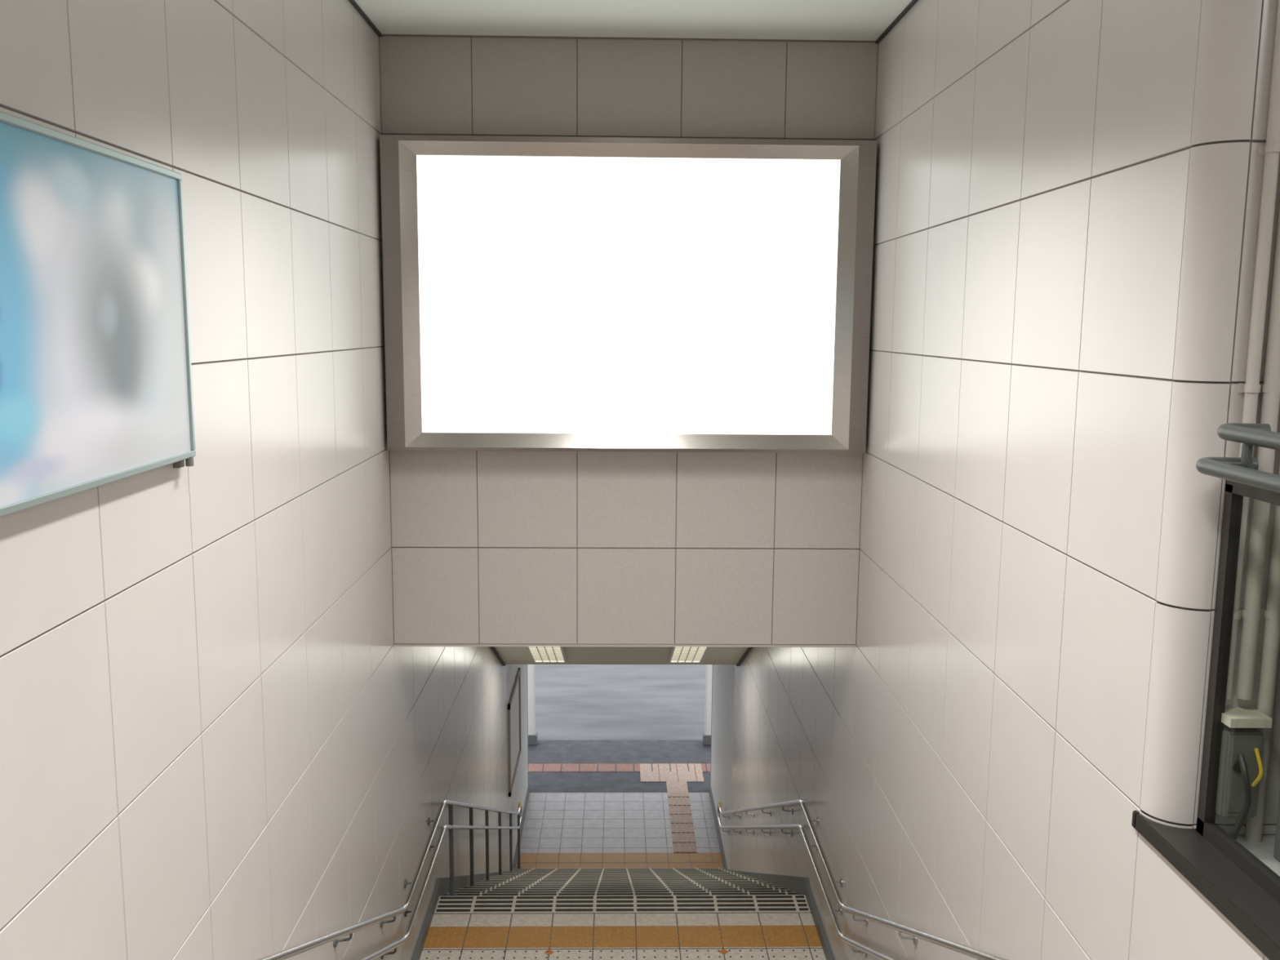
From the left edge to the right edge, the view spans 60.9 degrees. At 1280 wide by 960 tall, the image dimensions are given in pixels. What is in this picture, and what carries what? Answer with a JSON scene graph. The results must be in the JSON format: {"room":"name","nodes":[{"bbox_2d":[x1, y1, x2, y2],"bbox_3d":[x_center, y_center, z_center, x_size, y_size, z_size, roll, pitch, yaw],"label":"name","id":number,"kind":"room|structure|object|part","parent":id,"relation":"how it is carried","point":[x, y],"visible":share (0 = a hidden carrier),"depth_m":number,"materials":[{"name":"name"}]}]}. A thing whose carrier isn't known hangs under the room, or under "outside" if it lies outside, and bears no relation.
{"room":"subway station stairway","nodes":[
{"label":"subway station stairway","id":0,"kind":"room"},
{"bbox_2d":[0,0,528,959],"bbox_3d":[-1.609,2.006,5.936,0.200,9.029,21.250,0,8,-1],"label":"wall","id":1,"kind":"structure","parent":0,"point":[217,742],"depth_m":3.94,"materials":[{"name":"tile"}]},
{"bbox_2d":[0,111,195,516],"bbox_3d":[-1.403,-0.395,2.719,0.052,0.893,1.310,0,8,-1],"label":"advertising poster","id":2,"kind":"object","parent":1,"relation":"attached to","point":[96,384],"visible":1,"depth_m":2.73,"materials":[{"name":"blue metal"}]},
{"bbox_2d":[256,800,521,959],"bbox_3d":[-1.483,2.801,7.396,0.120,6.847,14.327,0,8,-1],"label":"handrail","id":3,"kind":"object","parent":1,"relation":"attached to","point":[284,954],"visible":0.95,"depth_m":7.53,"materials":[{"name":"silver metal"}]},
{"bbox_2d":[411,786,529,959],"bbox_3d":[-1.557,3.032,8.753,0.030,6.005,15.865,0,8,-1],"label":"baseboard","id":4,"kind":"structure","parent":1,"relation":"attached to","point":[442,887],"depth_m":8.50,"materials":[{"name":"grey"}]},
{"bbox_2d":[507,667,520,796],"bbox_3d":[-1.682,3.349,14.628,0.030,1.220,1.520,0,8,-1],"label":"notice board","id":5,"kind":"object","parent":1,"relation":"attached to","point":[514,702],"visible":1,"depth_m":14.55,"materials":[{"name":"beige"}]},
{"bbox_2d":[490,646,752,666],"bbox_3d":[-0.211,1.263,12.663,2.867,2.146,7.780,0,8,-1],"label":"trim","id":6,"kind":"structure","parent":1,"relation":"attached to","point":[493,648],"depth_m":12.54,"materials":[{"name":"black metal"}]},
{"bbox_2d":[348,0,918,43],"bbox_3d":[0.057,-1.715,0.537,2.867,0.012,11.545,0,8,-1],"label":"trim","id":7,"kind":"structure","parent":1,"relation":"attached to","point":[353,2],"depth_m":5.83,"materials":[{"name":"grey metal"}]},
{"bbox_2d":[527,664,706,740],"bbox_3d":[-0.941,1.056,44.787,60.000,0.170,51.600,0,8,-1],"label":"road","id":8,"kind":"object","parent":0,"point":[574,702],"depth_m":21.27,"materials":[{"name":"grey asphalt"}]},
{"bbox_2d":[515,791,724,868],"bbox_3d":[-0.291,5.182,15.521,2.863,0.160,3.126,0,8,-1],"label":"floor","id":9,"kind":"structure","parent":0,"point":[669,829],"depth_m":15.72,"materials":[{"name":"grey tile"}]},
{"bbox_2d":[445,867,798,896],"bbox_3d":[-0.200,4.309,11.378,2.863,2.758,5.656,0,8,-1],"label":"staircase","id":10,"kind":"structure","parent":9,"relation":"on","point":[521,882],"depth_m":10.13,"materials":[{"name":"beige tile"}]},
{"bbox_2d":[528,740,711,792],"bbox_3d":[-0.404,4.812,18.156,24.000,0.148,2.200,0,8,-1],"label":"pavement","id":11,"kind":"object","parent":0,"point":[553,766],"visible":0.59,"depth_m":18.07,"materials":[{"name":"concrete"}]},
{"bbox_2d":[527,664,537,744],"bbox_3d":[-1.879,3.015,18.830,0.190,3.196,0.180,0,8,-1],"label":"post","id":12,"kind":"object","parent":11,"relation":"on","point":[532,735],"depth_m":18.92,"materials":[{"name":"grey metal"}]},
{"bbox_2d":[702,664,712,744],"bbox_3d":[1.210,3.030,18.894,0.190,3.196,0.180,0,8,-1],"label":"post","id":13,"kind":"object","parent":11,"relation":"on","point":[707,734],"depth_m":18.98,"materials":[{"name":"grey metal"}]},
{"bbox_2d":[527,673,712,786],"bbox_3d":[-0.311,3.301,16.922,3.267,3.210,0.080,0,8,-1],"label":"entrance","id":14,"kind":"object","parent":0,"point":[712,673],"depth_m":16.98,"materials":[{"name":"grey metal"}]},
{"bbox_2d":[494,646,748,664],"bbox_3d":[-0.193,1.121,11.822,2.867,2.626,9.405,0,8,-1],"label":"ceiling","id":15,"kind":"structure","parent":0,"point":[509,655],"depth_m":12.56,"materials":[{"name":"paint"}]},
{"bbox_2d":[526,646,566,662],"bbox_3d":[-1.044,1.909,12.168,0.380,0.671,1.310,0,8,-1],"label":"ceiling lamp","id":16,"kind":"object","parent":15,"relation":"attached to","point":[538,654],"visible":0.71,"depth_m":12.34,"materials":[{"name":"white paint"}]},
{"bbox_2d":[668,646,708,662],"bbox_3d":[0.546,1.917,12.201,0.380,0.671,1.310,0,8,-1],"label":"ceiling lamp","id":17,"kind":"object","parent":15,"relation":"attached to","point":[678,655],"visible":0.72,"depth_m":12.39,"materials":[{"name":"white paint"}]},
{"bbox_2d":[419,894,826,959],"bbox_3d":[-0.116,3.451,7.579,2.863,0.309,1.634,0,8,-1],"label":"floor","id":18,"kind":"structure","parent":0,"point":[507,927],"depth_m":7.90,"materials":[{"name":"beige tile"}]},
{"bbox_2d":[378,35,878,644],"bbox_3d":[-0.075,-0.803,6.648,2.867,3.643,0.300,0,8,-1],"label":"wall header","id":19,"kind":"structure","parent":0,"point":[489,547],"depth_m":6.62,"materials":[{"name":"tile"}]},
{"bbox_2d":[393,644,856,647],"bbox_3d":[-0.087,1.026,6.764,2.867,0.012,0.026,0,8,-1],"label":"trim header","id":20,"kind":"object","parent":19,"relation":"attached to","point":[394,645],"visible":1,"depth_m":6.75,"materials":[{"name":"grey plastic"}]},
{"bbox_2d":[379,134,876,453],"bbox_3d":[-0.068,-1.066,6.383,2.824,1.794,0.150,0,8,-1],"label":"billboard","id":21,"kind":"object","parent":19,"relation":"attached to","point":[541,293],"visible":1,"depth_m":6.34,"materials":[{"name":"metal"}]},
{"bbox_2d":[382,34,875,42],"bbox_3d":[-0.058,-2.531,6.245,2.867,0.008,0.012,0,8,-1],"label":"header","id":22,"kind":"object","parent":19,"relation":"attached to","point":[396,35],"depth_m":6.24,"materials":[{"name":"grey metal"}]},
{"bbox_2d":[354,0,911,40],"bbox_3d":[1.810,-1.764,0.576,6.774,0.100,11.565,0,8,-1],"label":"ceiling","id":23,"kind":"structure","parent":0,"point":[788,20],"depth_m":5.84,"materials":[{"name":"white paint"}]},
{"bbox_2d":[711,0,1269,959],"bbox_3d":[1.411,1.690,8.326,0.200,9.029,16.550,0,8,-1],"label":"wall","id":24,"kind":"structure","parent":0,"point":[970,771],"depth_m":4.20,"materials":[{"name":"tile"}]},
{"bbox_2d":[708,786,835,959],"bbox_3d":[1.279,3.046,8.813,0.030,6.005,15.865,0,8,-1],"label":"baseboard","id":25,"kind":"structure","parent":24,"relation":"attached to","point":[801,885],"depth_m":8.80,"materials":[{"name":"grey"}]},
{"bbox_2d":[717,799,1009,959],"bbox_3d":[1.275,2.527,7.413,0.102,6.265,14.327,0,8,-1],"label":"handrail","id":26,"kind":"object","parent":24,"relation":"attached to","point":[976,953],"visible":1,"depth_m":6.95,"materials":[{"name":"silver metal"}]},
{"bbox_2d":[1139,0,1262,828],"bbox_3d":[1.486,-0.513,2.847,0.100,3.014,0.100,0,8,-1],"label":"wall pier corner","id":27,"kind":"object","parent":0,"point":[1229,29],"depth_m":2.87,"materials":[{"name":"white tile"}]},
{"bbox_2d":[1173,0,1279,834],"bbox_3d":[1.661,-0.769,4.633,0.318,3.014,3.700,0,8,-1],"label":"wall","id":28,"kind":"structure","parent":0,"point":[1269,7],"depth_m":2.83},
{"bbox_2d":[1226,0,1279,842],"bbox_3d":[1.642,-0.506,2.779,0.165,3.014,0.045,0,8,-1],"label":"conduit","id":29,"kind":"object","parent":28,"relation":"attached to","point":[1251,613],"depth_m":2.85,"materials":[{"name":"grey metal"}]},
{"bbox_2d":[1229,834,1279,876],"bbox_3d":[1.785,1.420,1.019,6.374,0.300,11.545,0,8,-1],"label":"floor","id":30,"kind":"structure","parent":0,"point":[1263,851],"depth_m":2.93,"materials":[{"name":"grey tile"}]},
{"bbox_2d":[1131,422,1279,959],"bbox_3d":[1.509,0.629,1.500,0.177,1.185,3.131,0,8,-1],"label":"window frame","id":31,"kind":"structure","parent":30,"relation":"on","point":[1238,884],"depth_m":2.82,"materials":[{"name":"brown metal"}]},
{"bbox_3d":[1.511,1.191,1.580,0.137,0.050,3.131,0,8,-1],"label":"sill","id":32,"kind":"part","parent":31,"relation":"part of","materials":[{"name":"brown metal"}]},
{"bbox_3d":[1.579,0.689,1.443,0.040,0.985,3.000,0,8,-1],"label":"glazing frame","id":33,"kind":"part","parent":31,"relation":"part of","materials":[{"name":"brown metal"}]},
{"bbox_2d":[1215,706,1271,839],"bbox_3d":[1.610,0.797,2.923,0.110,0.347,0.125,0,8,-1],"label":"junction box","id":34,"kind":"object","parent":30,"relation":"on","point":[1240,775],"visible":0.97,"depth_m":2.90,"materials":[{"name":"grey painted metal"},{"name":"cream plastic"},{"name":"rubber cable"}]},
{"bbox_2d":[1273,790,1279,861],"bbox_3d":[2.063,0.556,2.616,0.760,0.965,0.440,0,8,-1],"label":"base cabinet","id":35,"kind":"object","parent":30,"relation":"on","point":[1277,843],"visible":1,"depth_m":2.87,"materials":[{"name":"grey"}]}
]}

